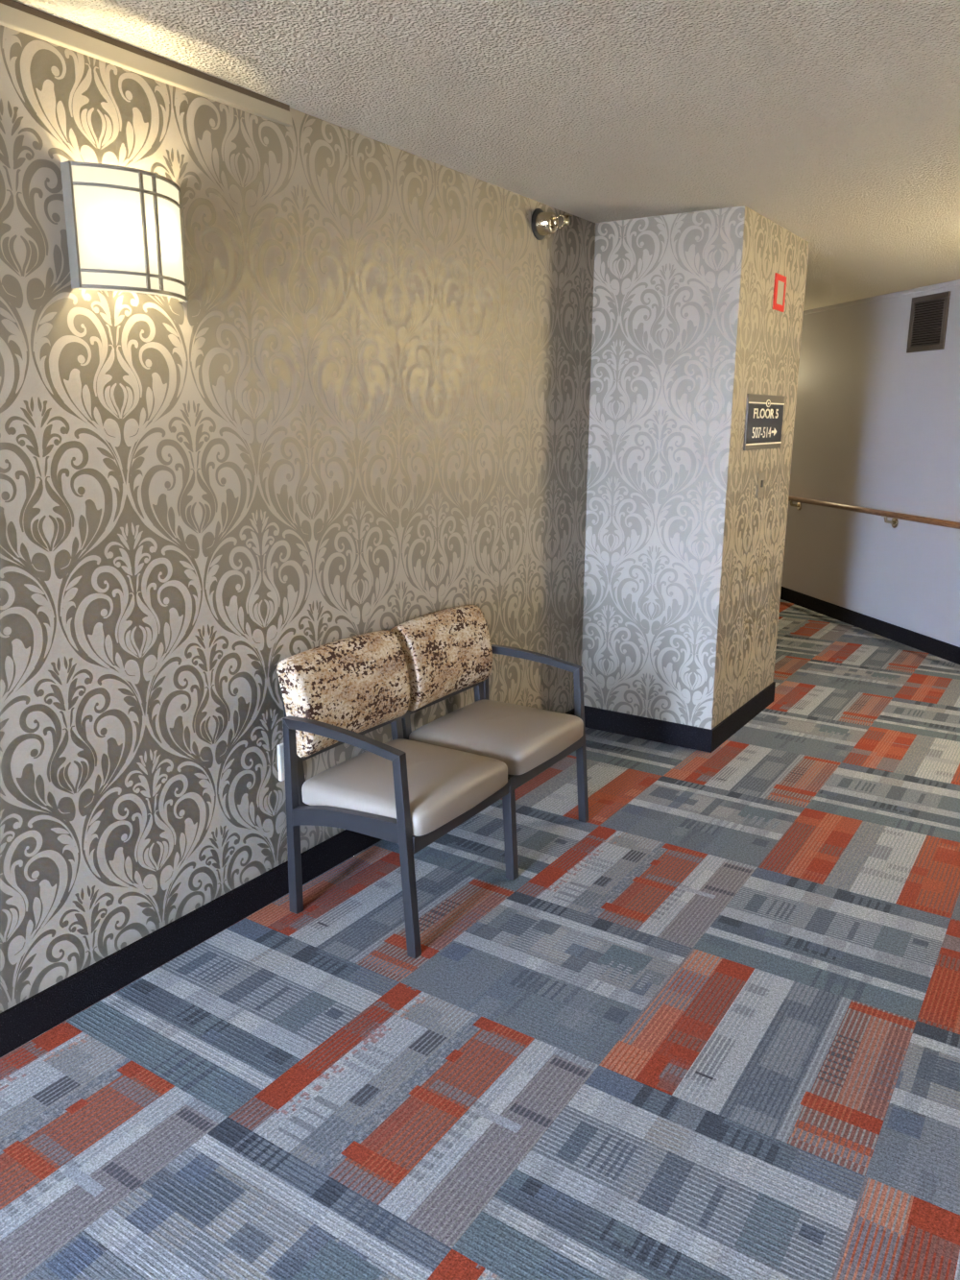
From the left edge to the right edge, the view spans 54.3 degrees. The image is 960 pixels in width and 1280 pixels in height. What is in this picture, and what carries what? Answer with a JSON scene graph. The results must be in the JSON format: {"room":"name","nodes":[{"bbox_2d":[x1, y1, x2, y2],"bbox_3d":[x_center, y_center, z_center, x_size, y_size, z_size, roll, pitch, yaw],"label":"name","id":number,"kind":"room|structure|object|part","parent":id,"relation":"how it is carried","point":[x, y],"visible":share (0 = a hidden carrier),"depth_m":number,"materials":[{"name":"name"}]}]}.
{"room":"apartment building hallway","nodes":[
{"label":"apartment building hallway","id":0,"kind":"room"},
{"bbox_2d":[0,24,595,1013],"bbox_3d":[-1.546,-0.046,1.647,0.101,2.440,9.385,9,16,32],"label":"wall","id":1,"kind":"structure","parent":0,"point":[365,409],"depth_m":2.73,"materials":[{"name":"paper"}]},
{"bbox_2d":[60,160,189,303],"bbox_3d":[-0.844,-0.998,2.310,0.107,0.280,0.322,9,16,32],"label":"wall sconce","id":2,"kind":"object","parent":1,"relation":"attached to","point":[125,226],"visible":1,"depth_m":2.24,"materials":[{"name":"white glass"}]},
{"bbox_2d":[0,0,292,126],"bbox_3d":[-2.316,-0.904,0.124,0.022,0.037,6.390,9,16,32],"label":"trim","id":3,"kind":"structure","parent":1,"relation":"attached to","point":[11,17],"depth_m":2.28,"materials":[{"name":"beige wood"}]},
{"bbox_2d":[277,743,285,781],"bbox_3d":[-0.631,0.393,3.071,0.015,0.125,0.080,9,16,32],"label":"wall outlet","id":4,"kind":"object","parent":1,"relation":"attached to","point":[280,755],"visible":0.17,"depth_m":3.04,"materials":[{"name":"beige plastic"}]},
{"bbox_2d":[0,708,575,1057],"bbox_3d":[-2.419,0.948,2.481,2.212,0.112,9.397,9,16,32],"label":"baseboard","id":5,"kind":"structure","parent":1,"relation":"attached to","point":[46,1009],"depth_m":2.72,"materials":[{"name":"black rubber"}]},
{"bbox_2d":[531,208,572,240],"bbox_3d":[0.309,-1.734,3.885,0.149,0.124,0.124,9,16,32],"label":"sprinkler head","id":6,"kind":"object","parent":1,"relation":"attached to","point":[543,224],"visible":1,"depth_m":3.88},
{"bbox_2d":[0,599,959,1279],"bbox_3d":[0.426,0.731,3.693,5.626,0.001,14.628,9,16,32],"label":"floor","id":7,"kind":"structure","parent":0,"point":[707,1026],"depth_m":2.37,"materials":[{"name":"carpet"}]},
{"bbox_2d":[276,604,588,958],"bbox_3d":[-0.109,0.388,3.303,0.568,0.844,1.173,9,16,31],"label":"chair","id":8,"kind":"object","parent":7,"relation":"on","point":[410,790],"visible":1,"depth_m":3.08,"materials":[{"name":"beige leather"}]},
{"bbox_3d":[-0.595,0.560,2.966,0.033,0.660,0.031,9,16,31],"label":"leg","id":9,"kind":"part","parent":8,"relation":"part of","materials":[{"name":"black paint"}]},
{"bbox_3d":[-0.442,0.163,3.110,0.149,0.319,0.522,9,16,31],"label":"backrest","id":10,"kind":"part","parent":8,"relation":"part of","materials":[{"name":"brown fabric"}]},
{"bbox_3d":[-0.411,0.290,2.783,0.451,0.057,0.032,9,16,31],"label":"armrest","id":11,"kind":"part","parent":8,"relation":"part of","materials":[{"name":"black paint"}]},
{"bbox_3d":[-0.406,0.558,2.843,0.419,0.112,0.029,9,16,31],"label":"rail","id":12,"kind":"part","parent":8,"relation":"part of","materials":[{"name":"grey metal"}]},
{"bbox_3d":[-0.295,0.264,3.395,0.025,0.040,1.092,9,16,31],"label":"rail","id":13,"kind":"part","parent":8,"relation":"part of","materials":[{"name":"grey metal"}]},
{"bbox_3d":[-0.231,0.446,3.046,0.492,0.103,0.525,9,16,31],"label":"seat","id":14,"kind":"part","parent":8,"relation":"part of","materials":[{"name":"beige leather"}]},
{"bbox_3d":[-0.213,0.633,2.735,0.076,0.629,0.031,9,16,31],"label":"leg","id":15,"kind":"part","parent":8,"relation":"part of","materials":[{"name":"black paint"}]},
{"bbox_3d":[-0.142,0.054,3.571,0.149,0.319,0.506,9,16,31],"label":"backrest","id":16,"kind":"part","parent":8,"relation":"part of","materials":[{"name":"brown fabric"}]},
{"bbox_3d":[0.015,0.340,3.905,0.033,0.660,0.031,9,16,31],"label":"leg","id":17,"kind":"part","parent":8,"relation":"part of","materials":[{"name":"black paint"}]},
{"bbox_3d":[0.073,0.337,3.514,0.492,0.103,0.525,9,16,31],"label":"seat","id":18,"kind":"part","parent":8,"relation":"part of","materials":[{"name":"beige leather"}]},
{"bbox_3d":[0.089,0.493,3.199,0.037,0.052,1.110,9,16,31],"label":"rail","id":19,"kind":"part","parent":8,"relation":"part of","materials":[{"name":"grey metal"}]},
{"bbox_3d":[0.103,0.647,3.236,0.059,0.372,0.032,9,16,31],"label":"leg","id":20,"kind":"part","parent":8,"relation":"part of","materials":[{"name":"black paint"}]},
{"bbox_3d":[0.199,0.070,3.721,0.451,0.057,0.032,9,16,31],"label":"armrest","id":21,"kind":"part","parent":8,"relation":"part of","materials":[{"name":"black paint"}]},
{"bbox_3d":[0.398,0.412,3.673,0.076,0.629,0.031,9,16,31],"label":"leg","id":22,"kind":"part","parent":8,"relation":"part of","materials":[{"name":"black paint"}]},
{"bbox_2d":[581,205,809,729],"bbox_3d":[1.100,-0.790,4.830,0.704,2.440,1.011,9,16,32],"label":"wall pier","id":23,"kind":"object","parent":7,"relation":"on","point":[684,560],"visible":1,"depth_m":4.42,"materials":[{"name":"paper"}]},
{"bbox_2d":[584,681,775,752],"bbox_3d":[1.096,0.344,5.093,0.716,0.112,1.022,9,16,32],"label":"baseboard","id":24,"kind":"object","parent":23,"relation":"attached to","point":[704,739],"visible":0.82,"depth_m":4.69,"materials":[{"name":"black rubber"}]},
{"bbox_2d":[756,471,765,498],"bbox_3d":[1.389,-0.767,4.619,0.011,0.125,0.095,9,16,32],"label":"wall switch","id":25,"kind":"object","parent":23,"relation":"attached to","point":[760,478],"visible":1,"depth_m":4.61,"materials":[{"name":"brown"}]},
{"bbox_2d":[743,393,784,450],"bbox_3d":[1.384,-1.057,4.539,0.010,0.255,0.569,9,16,32],"label":"sign","id":26,"kind":"object","parent":23,"relation":"attached to","point":[764,413],"visible":1,"depth_m":4.51,"materials":[{"name":"grey plastic"}]},
{"bbox_3d":[1.386,-1.052,4.540,0.002,0.193,0.559,9,16,32],"label":"panel","id":27,"kind":"part","parent":26,"relation":"part of","materials":[{"name":"black plastic"}]},
{"bbox_2d":[772,272,786,312],"bbox_3d":[1.433,-1.659,4.473,0.005,0.160,0.167,9,16,32],"label":"plate","id":28,"kind":"object","parent":23,"relation":"attached to","point":[780,280],"visible":1,"depth_m":4.47,"materials":[{"name":"red plastic"}]},
{"bbox_3d":[1.437,-1.662,4.480,0.003,0.105,0.106,9,16,32],"label":"plate","id":29,"kind":"part","parent":28,"relation":"part of","materials":[{"name":"beige plastic"}]},
{"bbox_2d":[14,0,959,311],"bbox_3d":[0.438,-1.691,3.116,5.800,0.100,14.788,9,16,32],"label":"ceiling","id":30,"kind":"structure","parent":0,"point":[836,123],"depth_m":2.60,"materials":[{"name":"beige paint"}]},
{"bbox_2d":[781,284,959,647],"bbox_3d":[2.970,-1.302,7.021,0.100,2.440,8.020,-2,14,-11],"label":"wall","id":31,"kind":"structure","parent":0,"point":[877,425],"depth_m":6.90,"materials":[{"name":"grey paint"}]},
{"bbox_2d":[780,586,959,664],"bbox_3d":[2.899,-0.180,7.332,0.012,0.112,7.910,-2,14,-11],"label":"baseboard","id":32,"kind":"structure","parent":31,"relation":"attached to","point":[947,651],"depth_m":6.99,"materials":[{"name":"black rubber"}]},
{"bbox_2d":[788,495,959,529],"bbox_3d":[2.868,-0.951,7.082,0.106,0.124,4.800,-2,14,-11],"label":"handrail","id":33,"kind":"object","parent":31,"relation":"attached to","point":[894,522],"visible":0.64,"depth_m":6.75,"materials":[{"name":"brown wood"}]},
{"bbox_2d":[803,279,959,314],"bbox_3d":[2.910,-2.486,6.788,0.012,0.030,7.900,-2,14,-11],"label":"trim","id":34,"kind":"structure","parent":31,"relation":"attached to","point":[957,281],"depth_m":6.71,"materials":[{"name":"grey paint"}]},
{"bbox_2d":[906,290,950,353],"bbox_3d":[3.018,-2.136,6.305,0.015,0.362,0.378,-2,14,-11],"label":"air vent","id":35,"kind":"object","parent":31,"relation":"in","point":[929,313],"visible":1,"depth_m":6.29,"materials":[{"name":"brown metal"}]}
]}

